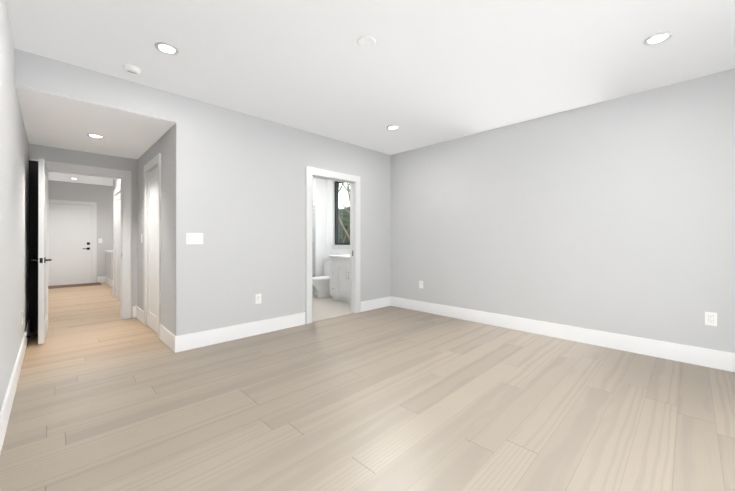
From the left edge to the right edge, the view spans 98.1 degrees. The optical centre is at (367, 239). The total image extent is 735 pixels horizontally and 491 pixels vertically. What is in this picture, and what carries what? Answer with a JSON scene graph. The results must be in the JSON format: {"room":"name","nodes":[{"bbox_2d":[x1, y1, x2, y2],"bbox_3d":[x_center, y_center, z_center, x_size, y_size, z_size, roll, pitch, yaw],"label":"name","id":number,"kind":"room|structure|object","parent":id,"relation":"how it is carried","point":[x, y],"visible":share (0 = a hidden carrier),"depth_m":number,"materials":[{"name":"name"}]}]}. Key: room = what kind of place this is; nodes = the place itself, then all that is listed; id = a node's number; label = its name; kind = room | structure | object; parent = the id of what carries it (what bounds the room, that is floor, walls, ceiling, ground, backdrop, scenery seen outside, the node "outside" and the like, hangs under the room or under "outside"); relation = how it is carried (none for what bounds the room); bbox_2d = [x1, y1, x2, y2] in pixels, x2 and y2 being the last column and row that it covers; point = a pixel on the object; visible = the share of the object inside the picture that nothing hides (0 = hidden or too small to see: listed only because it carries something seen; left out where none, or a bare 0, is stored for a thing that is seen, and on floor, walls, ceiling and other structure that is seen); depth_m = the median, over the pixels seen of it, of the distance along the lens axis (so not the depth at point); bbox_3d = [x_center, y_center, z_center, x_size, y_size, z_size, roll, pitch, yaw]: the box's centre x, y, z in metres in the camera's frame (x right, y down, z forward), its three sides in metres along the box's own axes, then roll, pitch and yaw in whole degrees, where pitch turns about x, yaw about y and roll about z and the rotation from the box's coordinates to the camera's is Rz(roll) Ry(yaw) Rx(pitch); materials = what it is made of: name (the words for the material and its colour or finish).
{"room":"empty bedroom","nodes":[
{"label":"empty bedroom","id":0,"kind":"room"},
{"bbox_2d":[0,0,28,410],"bbox_3d":[-3.976,-0.177,3.627,0.120,2.750,13.020,0,0,-45],"label":"wall","id":1,"kind":"structure","parent":0,"point":[14,223],"depth_m":2.40,"materials":[{"name":"grey paint"}]},
{"bbox_2d":[0,319,29,453],"bbox_3d":[-1.918,1.110,1.638,0.015,0.170,7.060,0,0,-45],"label":"baseboard","id":2,"kind":"structure","parent":1,"relation":"attached to","point":[6,408],"depth_m":2.31,"materials":[{"name":"white paint"}]},
{"bbox_2d":[29,158,51,343],"bbox_3d":[-4.039,0.083,3.925,0.235,2.230,0.842,0,0,-43],"label":"entry door","id":3,"kind":"structure","parent":1,"relation":"in","point":[42,260],"depth_m":4.13,"materials":[{"name":"white paint"}]},
{"bbox_2d":[48,180,112,276],"bbox_3d":[-7.486,0.331,9.113,2.600,3.750,0.120,0,0,-45],"label":"wall","id":4,"kind":"structure","parent":0,"point":[101,196],"depth_m":8.96,"materials":[{"name":"grey paint"}]},
{"bbox_2d":[48,204,91,285],"bbox_3d":[-7.985,0.131,8.544,0.900,2.132,0.102,0,0,-45],"label":"front door","id":5,"kind":"structure","parent":4,"relation":"in","point":[70,241],"depth_m":8.56,"materials":[{"name":"white paint"}]},
{"bbox_2d":[48,199,96,282],"bbox_3d":[-8.016,0.080,8.575,1.110,2.250,0.140,0,0,-45],"label":"door frame","id":6,"kind":"structure","parent":4,"relation":"attached to","point":[94,237],"depth_m":8.87,"materials":[{"name":"white paint"}]},
{"bbox_2d":[29,144,136,317],"bbox_3d":[-4.034,0.474,4.595,1.160,3.450,0.120,0,0,-45],"label":"wall","id":7,"kind":"structure","parent":0,"point":[52,154],"depth_m":4.74,"materials":[{"name":"grey paint"}]},
{"bbox_2d":[31,159,130,318],"bbox_3d":[-4.048,0.074,4.568,1.058,2.250,0.140,0,0,-45],"label":"door frame","id":8,"kind":"structure","parent":7,"relation":"attached to","point":[124,176],"depth_m":4.83,"materials":[{"name":"white paint"}]},
{"bbox_2d":[15,49,175,158],"bbox_3d":[-3.264,-1.402,3.819,1.160,0.301,2.310,0,0,-45],"label":"ceiling","id":9,"kind":"structure","parent":0,"point":[62,105],"depth_m":3.19,"materials":[{"name":"grey paint"}]},
{"bbox_2d":[87,133,104,137],"bbox_3d":[-3.268,-1.246,3.836,0.170,0.009,0.170,0,0,-45],"label":"recessed light","id":10,"kind":"object","parent":9,"relation":"in","point":[94,135],"visible":0.96,"depth_m":3.81,"materials":[{"name":"grey"}]},
{"bbox_2d":[105,250,112,286],"bbox_3d":[-6.948,0.748,8.660,0.180,0.915,1.280,0,0,-45],"label":"wall","id":11,"kind":"structure","parent":0,"point":[109,269],"depth_m":8.47,"materials":[{"name":"grey paint"}]},
{"bbox_2d":[113,126,172,332],"bbox_3d":[-3.790,0.325,5.258,0.120,3.750,4.860,0,0,-45],"label":"wall","id":12,"kind":"structure","parent":0,"point":[163,145],"depth_m":3.79,"materials":[{"name":"grey paint"}]},
{"bbox_2d":[113,186,119,296],"bbox_3d":[-4.978,0.079,6.447,0.140,2.245,1.020,0,0,-45],"label":"door frame","id":13,"kind":"structure","parent":12,"relation":"attached to","point":[116,191],"depth_m":6.70,"materials":[{"name":"white paint"}]},
{"bbox_2d":[116,193,119,299],"bbox_3d":[-4.992,0.135,6.430,0.045,2.118,0.801,0,0,-45],"label":"hall door","id":14,"kind":"structure","parent":12,"relation":"in","point":[118,246],"depth_m":6.48,"materials":[{"name":"white paint"}]},
{"bbox_2d":[133,306,143,323],"bbox_3d":[-3.383,1.114,4.745,0.020,0.170,0.580,0,0,-45],"label":"baseboard","id":15,"kind":"structure","parent":12,"relation":"attached to","point":[138,312],"depth_m":4.81,"materials":[{"name":"white paint"}]},
{"bbox_2d":[147,167,156,332],"bbox_3d":[-2.813,0.132,4.225,0.045,2.118,0.711,0,0,-45],"label":"closet door","id":16,"kind":"structure","parent":12,"relation":"in","point":[152,257],"depth_m":4.28,"materials":[{"name":"white paint"}]},
{"bbox_2d":[144,153,160,338],"bbox_3d":[-2.799,0.076,4.241,0.140,2.245,0.930,0,0,-45],"label":"trim","id":17,"kind":"structure","parent":12,"relation":"attached to","point":[153,163],"depth_m":3.93,"materials":[{"name":"white paint"}]},
{"bbox_2d":[160,325,174,349],"bbox_3d":[-2.280,1.113,3.634,0.015,0.170,0.630,0,0,-45],"label":"baseboard","id":18,"kind":"structure","parent":12,"relation":"attached to","point":[165,335],"depth_m":3.63,"materials":[{"name":"white paint"}]},
{"bbox_2d":[173,94,390,335],"bbox_3d":[-0.852,0.324,4.661,3.460,3.750,0.120,0,0,-45],"label":"wall","id":19,"kind":"structure","parent":0,"point":[239,190],"depth_m":3.98,"materials":[{"name":"grey paint"}]},
{"bbox_2d":[186,233,202,243],"bbox_3d":[-1.908,-0.013,3.525,0.171,0.124,0.011,0,0,-45],"label":"bedroom light switch","id":20,"kind":"object","parent":19,"relation":"attached to","point":[194,238],"visible":1,"depth_m":3.52,"materials":[{"name":"white plastic"}]},
{"bbox_2d":[172,312,304,352],"bbox_3d":[-1.465,1.113,3.957,1.630,0.170,0.015,0,0,-45],"label":"baseboard","id":21,"kind":"structure","parent":19,"relation":"attached to","point":[180,343],"depth_m":3.81,"materials":[{"name":"white paint"}]},
{"bbox_2d":[255,294,260,303],"bbox_3d":[-1.382,0.748,4.045,0.079,0.124,0.009,0,0,-45],"label":"outlet","id":22,"kind":"object","parent":19,"relation":"attached to","point":[257,298],"visible":1,"depth_m":4.03,"materials":[{"name":"white plastic"}]},
{"bbox_2d":[306,166,359,323],"bbox_3d":[-0.540,0.077,4.954,1.055,2.245,0.140,0,0,-45],"label":"door frame","id":23,"kind":"structure","parent":19,"relation":"attached to","point":[311,172],"depth_m":5.21,"materials":[{"name":"white paint"}]},
{"bbox_2d":[360,296,391,311],"bbox_3d":[0.146,1.116,5.549,0.730,0.170,0.015,0,0,-45],"label":"baseboard","id":24,"kind":"structure","parent":19,"relation":"attached to","point":[372,304],"depth_m":5.53,"materials":[{"name":"white paint"}]},
{"bbox_2d":[312,177,312,214],"bbox_3d":[-1.521,-0.172,7.459,0.120,2.750,0.980,0,0,-45],"label":"wall","id":25,"kind":"structure","parent":0,"point":[312,195],"depth_m":7.07,"materials":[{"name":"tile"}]},
{"bbox_2d":[312,177,326,293],"bbox_3d":[-1.070,-0.172,7.131,0.300,2.750,0.120,0,0,-45],"label":"wall","id":26,"kind":"structure","parent":0,"point":[319,222],"depth_m":7.07,"materials":[{"name":"white paint"}]},
{"bbox_2d":[312,294,352,321],"bbox_3d":[-1.509,1.199,6.050,2.440,0.004,2.998,0,0,-45],"label":"floor","id":27,"kind":"structure","parent":0,"point":[325,308],"depth_m":5.55,"materials":[{"name":"beige tile"}]},
{"bbox_2d":[312,202,314,293],"bbox_3d":[-1.526,0.156,6.638,1.032,2.068,0.023,0,0,-45],"label":"glass panel","id":28,"kind":"object","parent":27,"relation":"on","point":[313,240],"visible":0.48,"depth_m":6.97,"materials":[{"name":"glass"}]},
{"bbox_2d":[312,259,332,297],"bbox_3d":[-0.915,0.806,6.664,0.724,0.792,0.430,0,0,-45],"label":"toilet","id":29,"kind":"object","parent":27,"relation":"on","point":[321,284],"visible":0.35,"depth_m":6.54,"materials":[{"name":"white ceramic"}]},
{"bbox_2d":[328,250,349,303],"bbox_3d":[-0.286,0.686,6.161,0.540,1.030,0.890,0,0,-45],"label":"bathroom vanity","id":30,"kind":"object","parent":27,"relation":"on","point":[339,278],"visible":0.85,"depth_m":6.07,"materials":[{"name":"white paint"}]},
{"bbox_2d":[0,282,734,490],"bbox_3d":[-2.283,1.250,5.311,5.300,0.100,13.400,0,0,-45],"label":"floor","id":31,"kind":"structure","parent":0,"point":[387,398],"depth_m":2.22,"materials":[{"name":"beige wood"}]},
{"bbox_2d":[48,282,101,288],"bbox_3d":[-7.692,1.198,8.367,1.070,0.012,0.590,0,0,-45],"label":"threshold","id":32,"kind":"object","parent":31,"relation":"on","point":[72,285],"visible":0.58,"depth_m":8.32,"materials":[{"name":"brown wood"}]},
{"bbox_2d":[5,0,734,185],"bbox_3d":[-2.283,-1.610,5.316,5.300,0.120,13.400,0,0,-45],"label":"ceiling","id":33,"kind":"structure","parent":0,"point":[421,73],"depth_m":2.66,"materials":[{"name":"grey paint"}]},
{"bbox_2d":[123,64,140,74],"bbox_3d":[-2.135,-1.535,2.889,0.132,0.037,0.132,0,0,-45],"label":"smoke detector","id":34,"kind":"object","parent":33,"relation":"attached to","point":[131,69],"visible":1,"depth_m":2.86,"materials":[{"name":"white plastic"}]},
{"bbox_2d":[154,42,178,54],"bbox_3d":[-1.628,-1.549,2.589,0.170,0.009,0.170,0,0,-45],"label":"recessed light","id":35,"kind":"object","parent":33,"relation":"in","point":[166,48],"visible":1,"depth_m":2.58,"materials":[{"name":"grey"}]},
{"bbox_2d":[357,36,375,47],"bbox_3d":[-0.009,-1.549,2.502,0.144,0.009,0.144,0,0,-45],"label":"smoke detector","id":36,"kind":"object","parent":33,"relation":"attached to","point":[366,41],"visible":1,"depth_m":2.49,"materials":[{"name":"white plastic"}]},
{"bbox_2d":[387,125,398,129],"bbox_3d":[0.349,-1.546,4.402,0.170,0.009,0.170,0,0,-45],"label":"recessed light","id":37,"kind":"object","parent":33,"relation":"in","point":[392,127],"visible":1,"depth_m":4.39,"materials":[{"name":"grey"}]},
{"bbox_2d":[643,31,672,45],"bbox_3d":[2.239,-1.549,2.460,0.170,0.009,0.170,0,0,-45],"label":"recessed light","id":38,"kind":"object","parent":33,"relation":"in","point":[657,38],"visible":1,"depth_m":2.46,"materials":[{"name":"grey"}]},
{"bbox_2d":[327,69,734,352],"bbox_3d":[1.132,-0.175,5.229,0.160,2.750,8.120,0,0,-45],"label":"wall","id":39,"kind":"structure","parent":0,"point":[616,215],"depth_m":3.67,"materials":[{"name":"grey paint"}]},
{"bbox_2d":[331,245,349,249],"bbox_3d":[-0.421,0.158,6.707,0.079,0.088,1.025,0,0,-45],"label":"window sill","id":40,"kind":"structure","parent":39,"relation":"attached to","point":[340,246],"depth_m":6.81,"materials":[{"name":"white paint"}]},
{"bbox_2d":[335,181,349,244],"bbox_3d":[-0.371,-0.593,6.757,0.082,1.406,0.961,0,0,-45],"label":"bathroom window","id":41,"kind":"structure","parent":39,"relation":"in","point":[337,214],"depth_m":7.05,"materials":[{"name":"grey"}]},
{"bbox_2d":[392,296,734,371],"bbox_3d":[2.127,1.113,4.095,0.015,0.170,4.870,0,0,-45],"label":"baseboard","id":42,"kind":"structure","parent":39,"relation":"attached to","point":[715,359],"depth_m":3.65,"materials":[{"name":"white paint"}]},
{"bbox_2d":[705,312,716,325],"bbox_3d":[3.222,0.742,2.992,0.009,0.124,0.079,0,0,-45],"label":"outlet","id":43,"kind":"object","parent":39,"relation":"attached to","point":[710,318],"visible":1,"depth_m":2.99,"materials":[{"name":"white plastic"}]},
{"label":"outside","id":44,"kind":"structure","parent":0,"visible":0},
{"bbox_2d":[338,183,349,242],"bbox_3d":[5.444,-1.728,26.306,35.400,12.348,50.000,0,0,-45],"label":"garden","id":45,"kind":"object","parent":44,"point":[342,212],"depth_m":14.54,"materials":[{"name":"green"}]}
]}

